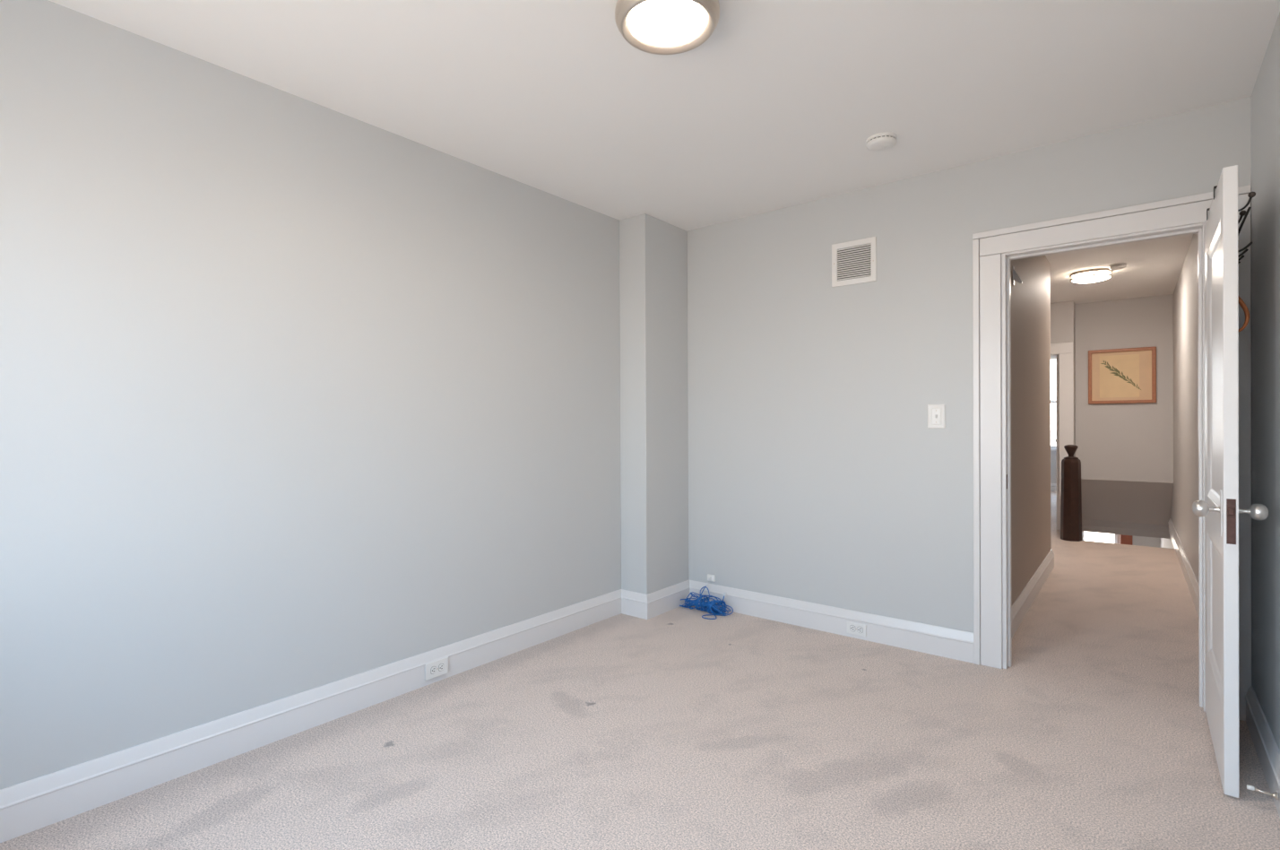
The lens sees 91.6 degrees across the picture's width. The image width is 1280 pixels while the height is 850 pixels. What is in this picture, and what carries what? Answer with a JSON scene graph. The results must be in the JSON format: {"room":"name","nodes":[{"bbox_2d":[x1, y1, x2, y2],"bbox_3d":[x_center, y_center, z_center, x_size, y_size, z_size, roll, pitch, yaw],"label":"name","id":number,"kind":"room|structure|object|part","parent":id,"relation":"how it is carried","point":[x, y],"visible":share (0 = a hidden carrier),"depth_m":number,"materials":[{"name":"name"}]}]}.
{"room":"empty bedroom","nodes":[
{"label":"empty bedroom","id":0,"kind":"room"},
{"bbox_2d":[0,0,621,789],"bbox_3d":[-1.149,-0.048,2.836,0.150,2.510,4.238,0,0,39],"label":"wall","id":1,"kind":"structure","parent":0,"point":[298,394],"depth_m":2.32,"materials":[{"name":"grey paint"}]},
{"bbox_2d":[0,588,621,843],"bbox_3d":[-1.197,1.134,2.636,0.022,0.148,3.455,0,0,39],"label":"baseboard","id":2,"kind":"structure","parent":1,"relation":"attached to","point":[29,806],"depth_m":2.31,"materials":[{"name":"white paint"}]},
{"bbox_2d":[424,656,448,680],"bbox_3d":[-0.951,1.142,2.916,0.008,0.078,0.122,0,0,39],"label":"electrical outlet","id":3,"kind":"object","parent":1,"relation":"attached to","point":[439,667],"visible":1,"depth_m":2.91,"materials":[{"name":"white plastic"}]},
{"bbox_2d":[430,665,436,674],"bbox_3d":[-0.962,1.142,2.898,0.003,0.036,0.029,0,0,39],"label":"receptacle","id":4,"kind":"object","parent":3,"relation":"attached to","point":[433,669],"depth_m":2.90,"materials":[{"name":"grey plastic"}]},
{"bbox_2d":[438,663,443,671],"bbox_3d":[-0.936,1.142,2.930,0.003,0.036,0.029,0,0,39],"label":"receptacle","id":5,"kind":"object","parent":3,"relation":"attached to","point":[440,665],"depth_m":2.93,"materials":[{"name":"grey plastic"}]},
{"bbox_2d":[0,491,1279,849],"bbox_3d":[3.007,1.256,5.528,3.250,0.150,13.630,0,0,39],"label":"floor","id":6,"kind":"structure","parent":0,"point":[678,728],"depth_m":2.26,"materials":[{"name":"carpet"}]},
{"bbox_2d":[679,582,733,619],"bbox_3d":[0.405,1.109,4.006,0.199,0.173,0.369,0,0,-33],"label":"cable","id":7,"kind":"object","parent":6,"relation":"on","point":[712,606],"visible":1,"depth_m":3.96,"materials":[{"name":"blue plastic"}]},
{"bbox_2d":[1060,444,1082,541],"bbox_3d":[4.399,0.687,6.348,0.174,0.971,0.174,0,0,-32],"label":"newel post","id":8,"kind":"object","parent":6,"relation":"on","point":[1071,493],"visible":1,"depth_m":6.29,"materials":[{"name":"brown wood"}]},
{"bbox_2d":[619,213,688,594],"bbox_3d":[0.099,-0.057,4.100,0.210,2.510,0.463,0,0,39],"label":"wall pillar","id":9,"kind":"structure","parent":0,"point":[653,251],"depth_m":3.96,"materials":[{"name":"grey paint"}]},
{"bbox_2d":[621,588,647,619],"bbox_3d":[-0.039,1.125,3.907,0.232,0.148,0.022,0,0,39],"label":"baseboard","id":10,"kind":"structure","parent":9,"relation":"attached to","point":[633,603],"depth_m":3.90,"materials":[{"name":"white paint"}]},
{"bbox_2d":[647,579,689,619],"bbox_3d":[0.188,1.124,4.022,0.022,0.148,0.485,0,0,39],"label":"baseboard","id":11,"kind":"structure","parent":9,"relation":"attached to","point":[667,599],"depth_m":3.99,"materials":[{"name":"white paint"}]},
{"bbox_2d":[48,0,1279,303],"bbox_3d":[3.015,-1.404,5.625,3.450,0.150,13.840,0,0,39],"label":"ceiling","id":12,"kind":"structure","parent":0,"point":[779,108],"depth_m":2.36,"materials":[{"name":"white paint"}]},
{"bbox_2d":[614,0,719,54],"bbox_3d":[0.084,-1.262,1.910,0.321,0.088,0.321,0,0,39],"label":"ceiling light","id":13,"kind":"object","parent":12,"relation":"attached to","point":[657,27],"visible":1,"depth_m":1.89,"materials":[{"name":"white glass"}]},
{"bbox_2d":[865,132,896,151],"bbox_3d":[1.107,-1.293,2.855,0.132,0.040,0.132,0,0,39],"label":"smoke detector","id":14,"kind":"object","parent":12,"relation":"attached to","point":[881,141],"visible":1,"depth_m":2.82,"materials":[{"name":"white plastic"}]},
{"bbox_2d":[1070,268,1113,283],"bbox_3d":[3.946,-1.295,5.442,0.306,0.076,0.306,0,0,39],"label":"ceiling light","id":15,"kind":"object","parent":12,"relation":"attached to","point":[1091,275],"visible":0.99,"depth_m":5.36,"materials":[{"name":"white glass"}]},
{"bbox_3d":[3.946,-1.329,5.442,0.300,0.008,0.300,0,0,39],"label":"ceiling plate","id":16,"kind":"part","parent":15,"relation":"part of","materials":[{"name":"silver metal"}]},
{"bbox_3d":[3.946,-1.308,5.442,0.271,0.049,0.271,0,0,39],"label":"glass","id":17,"kind":"part","parent":15,"relation":"part of","materials":[{"name":"white glass"}]},
{"bbox_2d":[1108,262,1126,269],"bbox_3d":[3.969,-1.312,5.167,0.116,0.040,0.116,0,0,39],"label":"smoke detector","id":18,"kind":"object","parent":12,"relation":"attached to","point":[1120,265],"visible":1,"depth_m":5.13,"materials":[{"name":"white plastic"}]},
{"bbox_2d":[687,96,1251,632],"bbox_3d":[1.347,-0.056,3.470,2.945,2.520,0.120,0,0,39],"label":"wall","id":19,"kind":"structure","parent":0,"point":[817,473],"depth_m":3.46,"materials":[{"name":"grey paint"}]},
{"bbox_2d":[707,573,715,581],"bbox_3d":[0.464,1.006,4.091,0.060,0.044,0.030,0,0,39],"label":"cable jack","id":20,"kind":"object","parent":19,"relation":"attached to","point":[710,577],"visible":1,"depth_m":4.08,"materials":[{"name":"white plastic"}]},
{"bbox_2d":[689,579,973,663],"bbox_3d":[1.001,1.121,3.665,1.736,0.148,0.022,0,0,39],"label":"baseboard","id":21,"kind":"structure","parent":19,"relation":"attached to","point":[936,640],"depth_m":3.53,"materials":[{"name":"white paint"}]},
{"bbox_2d":[831,236,876,286],"bbox_3d":[1.201,-0.914,3.498,0.251,0.245,0.009,0,0,39],"label":"air vent","id":22,"kind":"object","parent":19,"relation":"in","point":[853,264],"visible":1,"depth_m":3.49,"materials":[{"name":"white metal"}]},
{"bbox_2d":[847,621,866,636],"bbox_3d":[1.211,1.141,3.480,0.112,0.066,0.008,0,0,39],"label":"electrical outlet","id":23,"kind":"object","parent":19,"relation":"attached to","point":[852,627],"visible":1,"depth_m":3.48,"materials":[{"name":"white plastic"}]},
{"bbox_2d":[849,624,855,631],"bbox_3d":[1.193,1.141,3.490,0.029,0.036,0.003,0,0,39],"label":"receptacle","id":24,"kind":"object","parent":23,"relation":"attached to","point":[851,627],"depth_m":3.49,"materials":[{"name":"grey plastic"}]},
{"bbox_2d":[856,626,862,632],"bbox_3d":[1.226,1.141,3.465,0.029,0.036,0.001,0,0,39],"label":"receptacle","id":25,"kind":"object","parent":23,"relation":"attached to","point":[859,628],"depth_m":3.46,"materials":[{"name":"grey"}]},
{"bbox_2d":[927,404,945,428],"bbox_3d":[1.536,-0.044,3.227,0.086,0.127,0.021,0,0,39],"label":"light switch","id":26,"kind":"object","parent":19,"relation":"attached to","point":[936,412],"visible":1,"depth_m":3.23,"materials":[{"name":"white plastic"}]},
{"bbox_2d":[1001,222,1205,711],"bbox_3d":[2.103,0.170,2.861,0.748,2.045,0.125,0,0,39],"label":"trim","id":27,"kind":"structure","parent":19,"relation":"attached to","point":[1199,229],"depth_m":2.88,"materials":[{"name":"white paint"}]},
{"bbox_2d":[972,185,1251,720],"bbox_3d":[2.060,0.118,2.804,0.997,2.149,0.025,0,0,39],"label":"trim","id":28,"kind":"structure","parent":19,"relation":"attached to","point":[988,246],"depth_m":3.03,"materials":[{"name":"white paint"}]},
{"bbox_2d":[1191,164,1268,797],"bbox_3d":[2.122,0.179,2.277,0.183,2.012,0.762,0,0,39],"label":"door","id":29,"kind":"structure","parent":19,"relation":"in","point":[1220,509],"depth_m":2.00,"materials":[{"name":"white wood"}]},
{"bbox_3d":[1.871,0.279,2.078,0.044,0.055,0.055,0,0,39],"label":"knob","id":30,"kind":"part","parent":29,"relation":"part of","materials":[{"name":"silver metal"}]},
{"bbox_3d":[2.102,-0.200,2.254,0.034,0.960,0.549,0,0,39],"label":"panel","id":31,"kind":"part","parent":29,"relation":"part of","materials":[{"name":"white wood"}]},
{"bbox_3d":[2.106,0.670,2.256,0.034,0.480,0.549,0,0,39],"label":"panel","id":32,"kind":"part","parent":29,"relation":"part of","materials":[{"name":"white wood"}]},
{"bbox_2d":[1206,185,1255,263],"bbox_3d":[2.128,-0.701,2.249,0.098,0.260,0.580,0,0,39],"label":"hook rack","id":33,"kind":"object","parent":29,"relation":"hanging from","point":[1250,194],"visible":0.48,"depth_m":2.15,"materials":[{"name":"black metal"}]},
{"bbox_2d":[1238,295,1249,331],"bbox_3d":[2.065,-0.458,2.140,0.044,0.275,0.039,0,0,39],"label":"strap","id":34,"kind":"object","parent":33,"relation":"hanging from","point":[1241,303],"visible":0.37,"depth_m":2.12,"materials":[{"name":"brown leather"}]},
{"bbox_3d":[1.887,0.308,1.985,0.022,0.144,0.002,0,0,39],"label":"lock plate","id":35,"kind":"part","parent":29,"relation":"part of","materials":[{"name":"brown metal"}]},
{"bbox_3d":[1.980,0.279,1.990,0.044,0.055,0.055,0,0,39],"label":"knob","id":36,"kind":"part","parent":29,"relation":"part of","materials":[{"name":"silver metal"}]},
{"bbox_2d":[1010,255,1051,605],"bbox_3d":[1.761,-0.067,4.845,2.170,2.510,2.542,0,0,39],"label":"wall","id":37,"kind":"structure","parent":0,"point":[1031,545],"depth_m":4.21,"materials":[{"name":"beige paint"}]},
{"bbox_2d":[1012,265,1022,285],"bbox_3d":[2.207,-0.875,3.635,0.045,0.110,0.040,0,0,39],"label":"wall bracket","id":38,"kind":"object","parent":37,"relation":"attached to","point":[1016,277],"visible":1,"depth_m":3.63,"materials":[{"name":"grey metal"}]},
{"bbox_3d":[2.191,-0.875,3.648,0.004,0.110,0.040,0,0,39],"label":"wall plate","id":39,"kind":"part","parent":38,"relation":"part of","materials":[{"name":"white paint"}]},
{"bbox_3d":[2.209,-0.870,3.634,0.041,0.089,0.024,0,0,39],"label":"arm","id":40,"kind":"part","parent":38,"relation":"part of","materials":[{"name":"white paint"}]},
{"bbox_2d":[1011,549,1054,637],"bbox_3d":[2.629,1.113,4.172,0.022,0.148,2.559,0,0,39],"label":"baseboard","id":41,"kind":"structure","parent":37,"relation":"attached to","point":[1019,609],"depth_m":4.09,"materials":[{"name":"white paint"}]},
{"bbox_2d":[1050,448,1056,483],"bbox_3d":[6.797,-0.106,11.088,2.190,2.510,0.200,0,0,39],"label":"wall","id":42,"kind":"structure","parent":0,"point":[1053,454],"depth_m":10.71,"materials":[{"name":"grey paint"}]},
{"bbox_2d":[1050,483,1056,492],"bbox_3d":[6.694,1.075,11.036,2.090,0.148,0.022,0,0,39],"label":"baseboard","id":43,"kind":"structure","parent":42,"relation":"attached to","point":[1053,486],"depth_m":10.69,"materials":[{"name":"white paint"}]},
{"bbox_2d":[1050,354,1056,450],"bbox_3d":[6.833,-0.431,10.989,1.750,1.740,0.185,0,0,39],"label":"window","id":44,"kind":"structure","parent":42,"relation":"in","point":[1052,447],"depth_m":10.75,"materials":[{"name":"white paint"}]},
{"bbox_2d":[1050,356,1055,401],"bbox_3d":[6.861,-0.791,10.961,1.350,0.770,0.040,0,0,39],"label":"window blind","id":45,"kind":"object","parent":44,"relation":"attached to","point":[1051,358],"visible":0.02,"depth_m":10.73,"materials":[{"name":"white plastic"}]},
{"bbox_2d":[1050,300,1074,456],"bbox_3d":[3.857,-0.078,7.434,2.190,2.520,0.100,0,0,39],"label":"wall","id":46,"kind":"structure","parent":0,"point":[1062,314],"depth_m":6.77,"materials":[{"name":"grey paint"}]},
{"bbox_2d":[1055,354,1059,529],"bbox_3d":[4.821,0.193,7.176,0.103,1.930,0.700,0,0,39],"label":"door","id":47,"kind":"structure","parent":46,"relation":"in","point":[1057,440],"depth_m":6.88,"materials":[{"name":"white paint"}]},
{"bbox_2d":[1050,342,1073,532],"bbox_3d":[4.287,0.140,7.011,0.990,2.062,0.022,0,0,39],"label":"trim","id":48,"kind":"structure","parent":46,"relation":"attached to","point":[1065,350],"depth_m":6.74,"materials":[{"name":"white paint"}]},
{"bbox_2d":[1074,303,1075,456],"bbox_3d":[6.188,-0.097,8.664,0.100,2.510,4.740,0,0,39],"label":"wall","id":49,"kind":"structure","parent":0,"point":[1075,304],"depth_m":6.86,"materials":[{"name":"grey paint"}]},
{"bbox_2d":[1075,294,1173,483],"bbox_3d":[6.668,-0.379,8.495,0.860,1.950,4.800,0,0,39],"label":"wall","id":50,"kind":"structure","parent":0,"point":[1126,442],"depth_m":6.61,"materials":[{"name":"grey paint"}]},
{"bbox_2d":[1088,345,1156,404],"bbox_3d":[5.131,-0.521,6.631,0.574,0.584,0.027,0,0,39],"label":"framed print","id":51,"kind":"object","parent":50,"relation":"attached to","point":[1128,375],"visible":1,"depth_m":6.62,"materials":[{"name":"brown wood"}]},
{"bbox_2d":[1081,478,1173,538],"bbox_3d":[6.673,0.931,8.498,0.860,0.691,4.800,0,0,39],"label":"wall","id":52,"kind":"structure","parent":0,"point":[1136,508],"depth_m":7.00,"materials":[{"name":"grey paint"}]},
{"bbox_2d":[1132,535,1159,547],"bbox_3d":[7.348,2.582,10.919,3.250,2.630,0.200,0,0,39],"label":"wall","id":53,"kind":"structure","parent":0,"point":[1140,540],"depth_m":10.09,"materials":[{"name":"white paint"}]},
{"bbox_2d":[1081,531,1120,544],"bbox_3d":[7.761,2.241,10.517,0.680,1.870,0.185,0,0,39],"label":"window","id":54,"kind":"structure","parent":53,"relation":"in","point":[1117,537],"depth_m":10.38,"materials":[{"name":"white paint"}]},
{"bbox_3d":[7.726,2.226,10.472,0.680,1.840,0.018,0,0,39],"label":"casing","id":55,"kind":"part","parent":54,"relation":"part of","materials":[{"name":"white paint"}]},
{"bbox_2d":[1120,534,1132,544],"bbox_3d":[7.970,2.581,10.190,0.157,2.629,0.125,0,0,39],"label":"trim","id":56,"kind":"structure","parent":53,"relation":"attached to","point":[1124,539],"depth_m":10.14,"materials":[{"name":"brown wood"}]},
{"bbox_2d":[1159,233,1198,582],"bbox_3d":[5.563,1.288,6.319,0.258,5.260,9.592,0,0,39],"label":"wall","id":57,"kind":"structure","parent":0,"point":[1185,490],"depth_m":4.83,"materials":[{"name":"grey paint"}]},
{"bbox_2d":[1167,518,1198,614],"bbox_3d":[4.138,1.104,4.704,0.022,0.148,5.292,0,0,38],"label":"baseboard","id":58,"kind":"structure","parent":57,"relation":"attached to","point":[1189,576],"depth_m":4.76,"materials":[{"name":"white paint"}]},
{"bbox_2d":[1250,11,1279,750],"bbox_3d":[1.262,-0.053,0.895,0.150,2.510,4.238,0,0,39],"label":"wall","id":59,"kind":"structure","parent":0,"point":[1265,98],"depth_m":2.19,"materials":[{"name":"grey paint"}]},
{"bbox_2d":[1245,683,1279,817],"bbox_3d":[1.225,1.128,0.984,0.022,0.148,3.918,0,0,39],"label":"baseboard","id":60,"kind":"structure","parent":59,"relation":"attached to","point":[1267,750],"depth_m":2.15,"materials":[{"name":"white paint"}]},
{"bbox_2d":[1246,784,1278,800],"bbox_3d":[1.924,1.136,1.924,0.067,0.023,0.022,0,0,39],"label":"door stop","id":61,"kind":"object","parent":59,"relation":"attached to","point":[1275,795],"visible":1,"depth_m":1.92,"materials":[{"name":"silver metal"}]},
{"bbox_3d":[1.927,1.134,1.923,0.044,0.011,0.007,0,0,39],"label":"rod","id":62,"kind":"part","parent":61,"relation":"part of","materials":[{"name":"silver metal"}]}
]}

